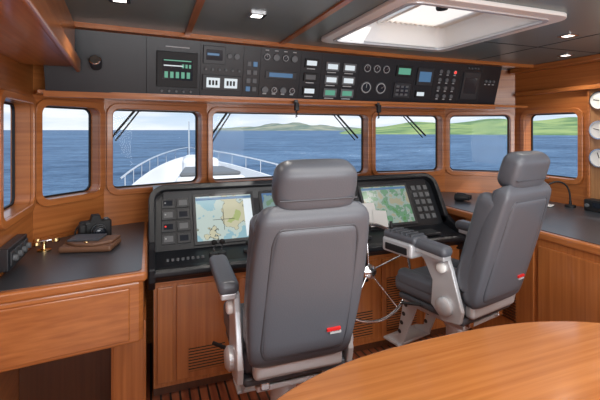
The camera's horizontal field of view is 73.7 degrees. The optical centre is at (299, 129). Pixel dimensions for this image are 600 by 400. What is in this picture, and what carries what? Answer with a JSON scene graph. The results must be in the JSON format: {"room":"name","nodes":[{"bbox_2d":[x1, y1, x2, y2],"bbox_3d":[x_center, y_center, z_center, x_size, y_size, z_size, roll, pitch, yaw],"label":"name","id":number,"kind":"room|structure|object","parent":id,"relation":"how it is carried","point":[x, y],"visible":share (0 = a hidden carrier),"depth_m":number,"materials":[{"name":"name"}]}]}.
{"room":"control cabin","nodes":[
{"label":"control cabin","id":0,"kind":"room"},
{"bbox_2d":[0,53,32,399],"bbox_3d":[-0.757,0.500,0.026,0.100,2.200,4.980,0,0,-21],"label":"wall","id":1,"kind":"structure","parent":0,"point":[15,76],"depth_m":2.05,"materials":[{"name":"brown wood"}]},
{"bbox_2d":[4,99,30,218],"bbox_3d":[-1.516,0.138,2.062,0.090,0.593,0.543,0,0,-21],"label":"lining","id":2,"kind":"object","parent":1,"relation":"attached to","point":[22,110],"visible":0.7,"depth_m":2.31,"materials":[{"name":"brown wood"}]},
{"bbox_2d":[4,102,14,209],"bbox_3d":[-1.550,0.138,2.049,0.013,0.583,0.533,0,0,-21],"label":"gasket","id":3,"kind":"object","parent":2,"relation":"attached to","point":[6,103],"visible":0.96,"depth_m":2.29,"materials":[{"name":"black rubber"}]},
{"bbox_2d":[0,89,36,229],"bbox_3d":[-1.463,0.138,2.081,0.022,0.659,0.609,0,0,-21],"label":"frame","id":4,"kind":"object","parent":1,"relation":"attached to","point":[6,223],"visible":1,"depth_m":2.06,"materials":[{"name":"brown wood"}]},
{"bbox_2d":[33,65,514,343],"bbox_3d":[0.172,0.500,3.445,4.182,2.200,0.770,0,0,-21],"label":"wall","id":5,"kind":"structure","parent":0,"point":[48,221],"depth_m":2.92,"materials":[{"name":"brown wood"}]},
{"bbox_2d":[41,230,77,239],"bbox_3d":[-1.473,0.667,2.589,0.011,0.025,0.479,0,0,25],"label":"backsplash","id":6,"kind":"structure","parent":5,"relation":"attached to","point":[71,232],"depth_m":2.53,"materials":[{"name":"brown wood"}]},
{"bbox_2d":[36,99,104,206],"bbox_3d":[-1.472,0.138,2.590,0.353,0.659,0.346,0,0,-21],"label":"frame","id":7,"kind":"object","parent":5,"relation":"attached to","point":[41,200],"visible":0.96,"depth_m":2.54,"materials":[{"name":"brown wood"}]},
{"bbox_2d":[46,106,98,198],"bbox_3d":[-1.523,0.138,2.614,0.359,0.593,0.354,0,0,-21],"label":"lining","id":8,"kind":"object","parent":5,"relation":"attached to","point":[94,113],"visible":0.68,"depth_m":2.78,"materials":[{"name":"brown wood"}]},
{"bbox_2d":[44,106,90,197],"bbox_3d":[-1.556,0.138,2.629,0.298,0.583,0.292,0,0,-21],"label":"gasket","id":9,"kind":"object","parent":8,"relation":"attached to","point":[85,109],"visible":0.51,"depth_m":2.80,"materials":[{"name":"black rubber"}]},
{"bbox_2d":[115,112,138,140],"bbox_3d":[-1.301,-0.040,3.028,0.180,0.247,0.070,0,0,-21],"label":"wiper arms","id":10,"kind":"structure","parent":5,"relation":"in","point":[135,115],"depth_m":3.02,"materials":[{"name":"black metal"}]},
{"bbox_2d":[113,111,135,136],"bbox_3d":[-1.304,-0.057,3.023,0.234,0.244,0.096,0,0,-21],"label":"wiper blade","id":11,"kind":"object","parent":10,"relation":"attached to","point":[132,112],"visible":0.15,"depth_m":3.00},
{"bbox_2d":[106,103,205,194],"bbox_3d":[-1.064,0.138,3.034,0.717,0.659,0.221,0,0,-21],"label":"frame","id":12,"kind":"object","parent":5,"relation":"attached to","point":[109,114],"visible":0.86,"depth_m":2.92,"materials":[{"name":"brown wood"}]},
{"bbox_2d":[116,109,200,188],"bbox_3d":[-1.097,0.138,3.079,0.675,0.593,0.271,0,0,-21],"label":"lining","id":13,"kind":"object","parent":5,"relation":"attached to","point":[197,179],"visible":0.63,"depth_m":3.25,"materials":[{"name":"brown wood"}]},
{"bbox_2d":[114,110,196,187],"bbox_3d":[-1.119,0.138,3.108,0.644,0.583,0.195,0,0,-21],"label":"gasket","id":14,"kind":"object","parent":13,"relation":"attached to","point":[116,110],"visible":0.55,"depth_m":3.21,"materials":[{"name":"black rubber"}]},
{"bbox_2d":[34,90,527,109],"bbox_3d":[0.209,-0.221,3.336,4.025,0.018,0.780,0,0,-21],"label":"trim","id":15,"kind":"structure","parent":5,"relation":"attached to","point":[39,92],"depth_m":3.18,"materials":[{"name":"brown wood"}]},
{"bbox_2d":[213,114,354,140],"bbox_3d":[-0.100,-0.030,3.709,1.435,0.268,0.119,0,0,-21],"label":"wiper arms","id":16,"kind":"structure","parent":5,"relation":"in","point":[229,114],"depth_m":3.47,"materials":[{"name":"black metal"}]},
{"bbox_2d":[213,114,226,133],"bbox_3d":[-0.680,-0.047,3.445,0.229,0.264,0.050,0,0,-21],"label":"wiper blade","id":17,"kind":"object","parent":16,"relation":"attached to","point":[224,116],"visible":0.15,"depth_m":3.43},
{"bbox_2d":[337,116,357,138],"bbox_3d":[0.447,-0.046,3.953,0.309,0.265,0.046,0,0,-21],"label":"wiper blade","id":18,"kind":"object","parent":16,"relation":"attached to","point":[339,117],"visible":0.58,"depth_m":3.97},
{"bbox_2d":[207,107,371,182],"bbox_3d":[-0.027,0.138,3.599,1.599,0.659,0.141,0,0,-21],"label":"frame","id":19,"kind":"object","parent":5,"relation":"attached to","point":[213,110],"visible":0.84,"depth_m":3.47,"materials":[{"name":"brown wood"}]},
{"bbox_2d":[215,112,366,180],"bbox_3d":[-0.050,0.138,3.650,1.539,0.593,0.204,0,0,-21],"label":"lining","id":20,"kind":"object","parent":5,"relation":"attached to","point":[364,117],"visible":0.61,"depth_m":3.94,"materials":[{"name":"brown wood"}]},
{"bbox_2d":[214,112,362,179],"bbox_3d":[-0.066,0.138,3.683,1.523,0.583,0.127,0,0,-21],"label":"gasket","id":21,"kind":"object","parent":20,"relation":"attached to","point":[216,112],"visible":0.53,"depth_m":3.70,"materials":[{"name":"black rubber"}]},
{"bbox_2d":[294,100,298,117],"bbox_3d":[-0.028,-0.155,2.921,0.032,0.130,0.050,0,0,-21],"label":"handheld microphone","id":22,"kind":"object","parent":5,"relation":"hanging from","point":[296,104],"visible":1,"depth_m":2.90,"materials":[{"name":"black plastic"}]},
{"bbox_2d":[74,21,532,68],"bbox_3d":[0.454,-0.587,2.977,3.780,0.029,0.255,0,0,-21],"label":"trim","id":23,"kind":"structure","parent":5,"relation":"attached to","point":[78,25],"depth_m":2.74,"materials":[{"name":"brown wood"}]},
{"bbox_2d":[375,103,380,117],"bbox_3d":[0.629,-0.155,3.220,0.032,0.130,0.050,0,0,-21],"label":"handheld microphone","id":24,"kind":"object","parent":5,"relation":"hanging from","point":[378,106],"visible":0.99,"depth_m":3.20,"materials":[{"name":"black plastic"}]},
{"bbox_2d":[371,111,445,174],"bbox_3d":[1.109,0.138,4.052,0.840,0.659,0.090,0,0,-21],"label":"frame","id":25,"kind":"object","parent":5,"relation":"attached to","point":[436,113],"visible":0.91,"depth_m":4.06,"materials":[{"name":"brown wood"}]},
{"bbox_2d":[378,115,440,172],"bbox_3d":[1.094,0.138,4.106,0.781,0.593,0.154,0,0,-21],"label":"lining","id":26,"kind":"object","parent":5,"relation":"attached to","point":[438,118],"visible":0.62,"depth_m":4.20,"materials":[{"name":"brown wood"}]},
{"bbox_2d":[377,115,436,171],"bbox_3d":[1.084,0.138,4.141,0.764,0.583,0.076,0,0,-21],"label":"gasket","id":27,"kind":"object","parent":26,"relation":"attached to","point":[379,115],"visible":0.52,"depth_m":4.21,"materials":[{"name":"black rubber"}]},
{"bbox_2d":[403,116,422,137],"bbox_3d":[1.184,-0.040,4.214,0.247,0.248,0.042,0,0,-21],"label":"wiper arms","id":28,"kind":"structure","parent":5,"relation":"in","point":[403,116],"depth_m":4.21,"materials":[{"name":"black metal"}]},
{"bbox_2d":[407,117,425,135],"bbox_3d":[1.192,-0.056,4.215,0.298,0.245,0.058,0,0,-21],"label":"wiper blade","id":29,"kind":"object","parent":28,"relation":"attached to","point":[417,127],"visible":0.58,"depth_m":4.22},
{"bbox_2d":[446,111,514,176],"bbox_3d":[1.823,0.138,4.068,0.519,0.659,0.414,0,0,-21],"label":"frame","id":30,"kind":"object","parent":5,"relation":"attached to","point":[509,114],"visible":0.79,"depth_m":4.07,"materials":[{"name":"brown wood"}]},
{"bbox_2d":[451,115,509,171],"bbox_3d":[1.840,0.138,4.122,0.514,0.593,0.431,0,0,-21],"label":"lining","id":31,"kind":"object","parent":5,"relation":"attached to","point":[457,115],"visible":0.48,"depth_m":4.06,"materials":[{"name":"brown wood"}]},
{"bbox_2d":[450,115,507,171],"bbox_3d":[1.851,0.138,4.156,0.459,0.583,0.364,0,0,-21],"label":"gasket","id":32,"kind":"object","parent":31,"relation":"attached to","point":[483,115],"visible":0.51,"depth_m":4.13,"materials":[{"name":"black rubber"}]},
{"bbox_2d":[146,329,468,399],"bbox_3d":[1.068,1.625,1.068,4.250,0.050,5.850,0,0,-21],"label":"floor","id":33,"kind":"structure","parent":0,"point":[223,390],"depth_m":2.45,"materials":[{"name":"brown wood"}]},
{"bbox_2d":[0,222,147,399],"bbox_3d":[-1.217,1.127,2.306,0.636,0.945,1.211,0,0,-21],"label":"desk","id":34,"kind":"object","parent":33,"relation":"on","point":[73,326],"visible":0.93,"depth_m":1.89,"materials":[{"name":"brown wood"}]},
{"bbox_2d":[0,234,31,272],"bbox_3d":[-1.384,0.593,1.948,0.073,0.105,0.300,0,0,-21],"label":"box","id":35,"kind":"object","parent":34,"relation":"on","point":[15,249],"visible":1,"depth_m":1.87,"materials":[{"name":"black plastic"}]},
{"bbox_2d":[10,249,14,265],"bbox_3d":[-1.334,0.593,1.857,0.010,0.065,0.055,0,0,-21],"label":"knob","id":36,"kind":"object","parent":35,"relation":"attached to","point":[12,251],"depth_m":1.84,"materials":[{"name":"grey"}]},
{"bbox_2d":[15,245,19,260],"bbox_3d":[-1.359,0.593,1.923,0.010,0.065,0.055,0,0,-21],"label":"knob","id":37,"kind":"object","parent":35,"relation":"attached to","point":[17,247],"depth_m":1.91,"materials":[{"name":"grey"}]},
{"bbox_2d":[31,237,59,252],"bbox_3d":[-1.425,0.643,2.237,0.137,0.064,0.129,0,0,-21],"label":"stand","id":38,"kind":"object","parent":34,"relation":"on","point":[37,242],"visible":1,"depth_m":2.23,"materials":[{"name":"gold metal"}]},
{"bbox_2d":[31,241,40,246],"bbox_3d":[-1.441,0.623,2.185,0.044,0.022,0.044,0,0,-21],"label":"cup","id":39,"kind":"object","parent":38,"relation":"on","point":[35,244],"depth_m":2.17,"materials":[{"name":"gold metal"}]},
{"bbox_2d":[51,237,59,241],"bbox_3d":[-1.389,0.623,2.273,0.044,0.022,0.044,0,0,-21],"label":"cup","id":40,"kind":"object","parent":38,"relation":"on","point":[56,239],"depth_m":2.26,"materials":[{"name":"gold metal"}]},
{"bbox_2d":[58,233,120,252],"bbox_3d":[-1.197,0.644,2.291,0.280,0.062,0.190,0,0,-7],"label":"pouch","id":41,"kind":"object","parent":34,"relation":"on","point":[103,242],"visible":1,"depth_m":2.23,"materials":[{"name":"brown leather"}]},
{"bbox_2d":[67,233,106,241],"bbox_3d":[-1.224,0.620,2.305,0.170,0.012,0.125,0,0,-7],"label":"notebook","id":42,"kind":"object","parent":41,"relation":"on","point":[79,237],"depth_m":2.28,"materials":[{"name":"grey leather"}]},
{"bbox_2d":[74,214,111,235],"bbox_3d":[-1.274,0.603,2.471,0.211,0.145,0.143,0,0,-36],"label":"camera","id":43,"kind":"object","parent":42,"relation":"on","point":[95,224],"visible":0.68,"depth_m":2.47,"materials":[{"name":"black plastic"}]},
{"bbox_2d":[209,159,368,399],"bbox_3d":[-0.078,0.856,1.915,0.660,1.489,0.958,0,0,-20],"label":"chair","id":44,"kind":"object","parent":33,"relation":"on","point":[294,323],"visible":1,"depth_m":1.55,"materials":[{"name":"grey leather"}]},
{"bbox_2d":[219,293,236,300],"bbox_3d":[-0.353,0.697,1.838,0.066,0.044,0.320,0,0,-20],"label":"bracket","id":45,"kind":"object","parent":44,"relation":"on","point":[224,296],"depth_m":1.69,"materials":[{"name":"silver metal"}]},
{"bbox_2d":[224,303,342,373],"bbox_3d":[-0.098,0.978,1.971,0.490,0.115,0.500,0,0,-20],"label":"seat cushion","id":46,"kind":"object","parent":44,"relation":"on","point":[242,357],"depth_m":1.69,"materials":[{"name":"grey leather"}]},
{"bbox_2d":[148,173,465,395],"bbox_3d":[0.098,0.984,3.014,2.320,1.231,0.704,0,0,-21],"label":"console","id":47,"kind":"object","parent":33,"relation":"on","point":[189,224],"visible":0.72,"depth_m":2.69,"materials":[{"name":"black wood"}]},
{"bbox_2d":[258,190,271,210],"bbox_3d":[-0.083,0.602,2.925,0.420,0.310,0.180,0,0,-21],"label":"monitor","id":48,"kind":"object","parent":47,"relation":"on","point":[264,196],"depth_m":2.91,"materials":[{"name":"grey"}]},
{"bbox_2d":[261,193,275,208],"bbox_3d":[-0.080,0.598,2.920,0.376,0.269,0.152,0,0,-21],"label":"screen","id":49,"kind":"object","parent":47,"relation":"on","point":[266,198],"depth_m":2.91,"materials":[{"name":"multicoloured glass"}]},
{"bbox_2d":[163,179,424,202],"bbox_3d":[0.034,0.496,3.185,2.140,0.208,0.339,0,0,-21],"label":"hood","id":50,"kind":"object","parent":47,"relation":"attached to","point":[367,190],"depth_m":2.90,"materials":[{"name":"black plastic"}]},
{"bbox_2d":[148,173,448,242],"bbox_3d":[0.083,0.607,3.054,2.320,0.476,0.392,0,0,-21],"label":"hood","id":51,"kind":"object","parent":47,"relation":"attached to","point":[193,212],"depth_m":2.83,"materials":[{"name":"black plastic"}]},
{"bbox_2d":[362,203,388,226],"bbox_3d":[0.587,0.660,3.098,0.195,0.184,0.108,0,0,-21],"label":"paper sheets","id":52,"kind":"object","parent":47,"relation":"attached to","point":[375,216],"visible":0.71,"depth_m":3.10,"materials":[{"name":"white paper"}]},
{"bbox_2d":[355,223,410,323],"bbox_3d":[0.443,0.955,2.721,0.635,0.657,0.300,0,0,-21],"label":"steering wheel","id":53,"kind":"object","parent":47,"relation":"attached to","point":[370,270],"visible":0.39,"depth_m":2.66,"materials":[{"name":"silver metal"}]},
{"bbox_2d":[357,183,417,227],"bbox_3d":[0.704,0.602,3.220,0.460,0.310,0.180,0,0,-21],"label":"monitor","id":54,"kind":"object","parent":47,"relation":"on","point":[396,199],"depth_m":3.23,"materials":[{"name":"multicoloured glass"}]},
{"bbox_2d":[361,185,414,223],"bbox_3d":[0.706,0.598,3.215,0.416,0.269,0.152,0,0,-21],"label":"screen","id":55,"kind":"object","parent":47,"relation":"on","point":[395,200],"depth_m":3.23,"materials":[{"name":"multicoloured glass"}]},
{"bbox_2d":[276,321,599,399],"bbox_3d":[0.837,1.225,0.901,2.120,0.750,1.600,0,0,-21],"label":"table","id":56,"kind":"object","parent":33,"relation":"on","point":[544,360],"visible":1,"depth_m":1.42,"materials":[{"name":"brown wood"}]},
{"bbox_2d":[383,151,550,346],"bbox_3d":[0.960,0.856,2.452,0.684,1.489,0.958,0,0,-33],"label":"chair","id":57,"kind":"object","parent":33,"relation":"on","point":[502,233],"visible":0.99,"depth_m":2.16,"materials":[{"name":"grey leather"}]},
{"bbox_2d":[384,228,426,244],"bbox_3d":[0.643,0.647,2.447,0.125,0.045,0.255,0,0,-33],"label":"control panel","id":58,"kind":"object","parent":57,"relation":"on","point":[399,236],"depth_m":2.40,"materials":[{"name":"grey plastic"}]},
{"bbox_2d":[395,274,466,314],"bbox_3d":[0.939,0.978,2.508,0.490,0.115,0.500,0,0,-33],"label":"seat cushion","id":59,"kind":"object","parent":57,"relation":"on","point":[412,289],"depth_m":2.37,"materials":[{"name":"grey leather"}]},
{"bbox_2d":[415,247,450,261],"bbox_3d":[0.720,0.697,2.321,0.066,0.044,0.320,0,0,-33],"label":"armrest","id":60,"kind":"object","parent":57,"relation":"on","point":[443,256],"depth_m":2.21,"materials":[{"name":"grey leather"}]},
{"bbox_2d":[441,192,599,329],"bbox_3d":[2.181,1.121,2.313,1.088,0.958,4.000,0,0,-21],"label":"cabinet","id":61,"kind":"object","parent":33,"relation":"on","point":[561,282],"depth_m":2.49,"materials":[{"name":"brown wood"}]},
{"bbox_2d":[454,192,471,200],"bbox_3d":[1.476,0.608,3.619,0.125,0.066,0.138,0,0,35],"label":"binoculars","id":62,"kind":"object","parent":61,"relation":"on","point":[459,196],"visible":1,"depth_m":3.58,"materials":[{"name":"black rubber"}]},
{"bbox_2d":[441,192,599,244],"bbox_3d":[2.197,0.643,2.308,1.025,0.003,3.980,0,0,-21],"label":"countertop","id":63,"kind":"structure","parent":61,"relation":"on","point":[578,223],"depth_m":2.87,"materials":[{"name":"grey stone"}]},
{"bbox_2d":[466,219,599,329],"bbox_3d":[1.865,1.117,1.725,0.035,0.845,3.080,0,0,-21],"label":"cabinet front","id":64,"kind":"structure","parent":61,"relation":"attached to","point":[578,253],"depth_m":2.48,"materials":[{"name":"wood"}]},
{"bbox_2d":[549,181,575,207],"bbox_3d":[2.155,0.532,3.336,0.261,0.216,0.153,0,0,-21],"label":"gooseneck lamp","id":65,"kind":"object","parent":61,"relation":"on","point":[570,205],"visible":0.84,"depth_m":3.33,"materials":[{"name":"black metal"}]},
{"bbox_2d":[584,198,599,212],"bbox_3d":[2.345,0.596,3.123,0.115,0.090,0.200,0,0,-21],"label":"radio","id":66,"kind":"object","parent":61,"relation":"on","point":[591,204],"visible":1,"depth_m":3.15,"materials":[{"name":"black plastic"}]},
{"bbox_2d":[65,0,599,69],"bbox_3d":[1.068,-0.686,1.068,4.350,0.228,5.950,0,0,-21],"label":"ceiling","id":67,"kind":"structure","parent":0,"point":[223,18],"depth_m":2.23,"materials":[{"name":"grey paint"}]},
{"bbox_2d":[0,0,79,71],"bbox_3d":[-0.507,-0.462,0.045,0.378,0.273,4.640,0,0,-21],"label":"upper cabinet","id":68,"kind":"object","parent":67,"relation":"attached to","point":[32,32],"visible":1,"depth_m":1.55,"materials":[{"name":"brown wood"}]},
{"bbox_2d":[109,0,130,3],"bbox_3d":[-0.824,-0.596,1.827,0.090,0.008,0.090,0,0,-21],"label":"recessed light","id":69,"kind":"object","parent":67,"relation":"in","point":[112,1],"visible":1,"depth_m":1.85,"materials":[{"name":"silver metal"}]},
{"bbox_2d":[185,0,204,34],"bbox_3d":[0.116,-0.595,0.310,0.035,0.013,4.700,0,0,-21],"label":"trim","id":70,"kind":"structure","parent":67,"relation":"attached to","point":[199,4],"depth_m":2.07,"materials":[{"name":"brown wood"}]},
{"bbox_2d":[247,12,266,18],"bbox_3d":[-0.226,-0.596,2.083,0.090,0.008,0.090,0,0,-21],"label":"recessed light","id":71,"kind":"object","parent":67,"relation":"in","point":[256,15],"visible":1,"depth_m":2.08,"materials":[{"name":"silver metal"}]},
{"bbox_2d":[43,29,501,109],"bbox_3d":[0.174,-0.394,3.010,3.580,0.404,0.405,0,0,-21],"label":"console","id":72,"kind":"object","parent":67,"relation":"attached to","point":[131,63],"visible":0.97,"depth_m":2.78,"materials":[{"name":"black metal"}]},
{"bbox_2d":[88,55,101,69],"bbox_3d":[-1.169,-0.383,2.291,0.068,0.081,0.114,0,0,-21],"label":"spotlight","id":73,"kind":"object","parent":72,"relation":"attached to","point":[95,61],"visible":1,"depth_m":2.25,"materials":[{"name":"grey metal"}]},
{"bbox_2d":[279,0,352,44],"bbox_3d":[0.695,-0.595,0.560,0.035,0.013,4.760,0,0,-21],"label":"trim","id":74,"kind":"structure","parent":67,"relation":"attached to","point":[342,3],"depth_m":2.15,"materials":[{"name":"brown wood"}]},
{"bbox_2d":[321,0,566,51],"bbox_3d":[0.764,-0.686,2.348,1.020,0.228,1.000,0,0,-21],"label":"ceiling hatch","id":75,"kind":"object","parent":67,"relation":"in","point":[418,25],"depth_m":2.54,"materials":[{"name":"white plastic"}]},
{"bbox_2d":[479,34,597,59],"bbox_3d":[2.354,-0.600,1.193,0.006,0.003,4.780,0,0,-21],"label":"trim","id":76,"kind":"structure","parent":67,"relation":"attached to","point":[595,34],"depth_m":2.87,"materials":[{"name":"black rubber"}]},
{"bbox_2d":[489,42,599,53],"bbox_3d":[1.780,-0.600,2.914,1.220,0.003,0.006,0,0,-21],"label":"trim","id":77,"kind":"structure","parent":67,"relation":"attached to","point":[489,42],"depth_m":2.90,"materials":[{"name":"black rubber"}]},
{"bbox_2d":[557,53,574,56],"bbox_3d":[2.116,-0.596,3.186,0.090,0.008,0.090,0,0,-21],"label":"recessed light","id":78,"kind":"object","parent":67,"relation":"in","point":[566,54],"visible":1,"depth_m":3.18,"materials":[{"name":"silver metal"}]},
{"bbox_2d":[557,33,578,37],"bbox_3d":[1.691,-0.596,2.525,0.090,0.008,0.090,0,0,-21],"label":"recessed light","id":79,"kind":"object","parent":67,"relation":"in","point":[568,35],"visible":1,"depth_m":2.52,"materials":[{"name":"silver metal"}]},
{"bbox_2d":[515,62,599,206],"bbox_3d":[3.094,0.500,1.574,0.100,2.200,5.175,0,0,-21],"label":"wall","id":80,"kind":"structure","parent":0,"point":[589,73],"depth_m":3.53,"materials":[{"name":"brown wood"}]},
{"bbox_2d":[525,113,573,179],"bbox_3d":[2.313,0.138,3.642,0.090,0.593,0.533,0,0,-21],"label":"lining","id":81,"kind":"object","parent":80,"relation":"attached to","point":[528,117],"visible":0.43,"depth_m":3.88,"materials":[{"name":"brown wood"}]},
{"bbox_2d":[531,113,575,178],"bbox_3d":[2.348,0.138,3.655,0.013,0.583,0.523,0,0,-21],"label":"gasket","id":82,"kind":"object","parent":81,"relation":"attached to","point":[533,116],"visible":0.3,"depth_m":3.82,"materials":[{"name":"black rubber"}]},
{"bbox_2d":[520,108,583,184],"bbox_3d":[2.261,0.138,3.622,0.022,0.659,0.599,0,0,-21],"label":"frame","id":83,"kind":"object","parent":80,"relation":"attached to","point":[577,111],"visible":0.76,"depth_m":3.43,"materials":[{"name":"brown wood"}]},
{"bbox_2d":[510,54,599,73],"bbox_3d":[2.986,-0.576,1.574,0.098,0.051,5.050,0,0,-21],"label":"trim","id":84,"kind":"structure","parent":80,"relation":"attached to","point":[596,57],"depth_m":3.45,"materials":[{"name":"brown wood"}]},
{"bbox_2d":[515,84,599,95],"bbox_3d":[3.011,-0.350,1.573,0.053,0.040,5.030,0,0,-21],"label":"trim","id":85,"kind":"structure","parent":80,"relation":"attached to","point":[591,86],"depth_m":3.49,"materials":[{"name":"brown wood"}]},
{"bbox_2d":[587,90,599,198],"bbox_3d":[2.464,0.158,3.036,0.050,0.965,0.555,0,0,-21],"label":"panel","id":86,"kind":"object","parent":80,"relation":"attached to","point":[593,96],"visible":0.91,"depth_m":3.24,"materials":[{"name":"brown wood"}]},
{"label":"outside","id":87,"kind":"structure","parent":0,"visible":0},
{"bbox_2d":[119,122,277,185],"bbox_3d":[-2.116,0.724,9.344,4.000,2.053,11.545,0,0,-21],"label":"foredeck","id":88,"kind":"object","parent":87,"point":[182,168],"visible":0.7,"depth_m":10.78,"materials":[{"name":"white"}]},
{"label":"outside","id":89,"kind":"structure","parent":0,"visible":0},
{"bbox_2d":[4,130,577,206],"bbox_3d":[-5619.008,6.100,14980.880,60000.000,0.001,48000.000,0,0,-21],"label":"sea","id":90,"kind":"structure","parent":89,"point":[65,152],"depth_m":113.48,"materials":[{"name":"liquid"}]},
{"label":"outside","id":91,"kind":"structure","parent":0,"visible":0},
{"bbox_2d":[213,122,357,130],"bbox_3d":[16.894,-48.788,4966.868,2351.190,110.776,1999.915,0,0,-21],"label":"hills","id":92,"kind":"structure","parent":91,"point":[294,126],"depth_m":4794.87,"materials":[{"name":"green plant"}]},
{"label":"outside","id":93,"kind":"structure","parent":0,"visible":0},
{"bbox_2d":[340,117,577,134],"bbox_3d":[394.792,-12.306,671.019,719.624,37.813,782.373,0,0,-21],"label":"hills","id":94,"kind":"structure","parent":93,"point":[567,125],"depth_m":649.71,"materials":[{"name":"green plant"}]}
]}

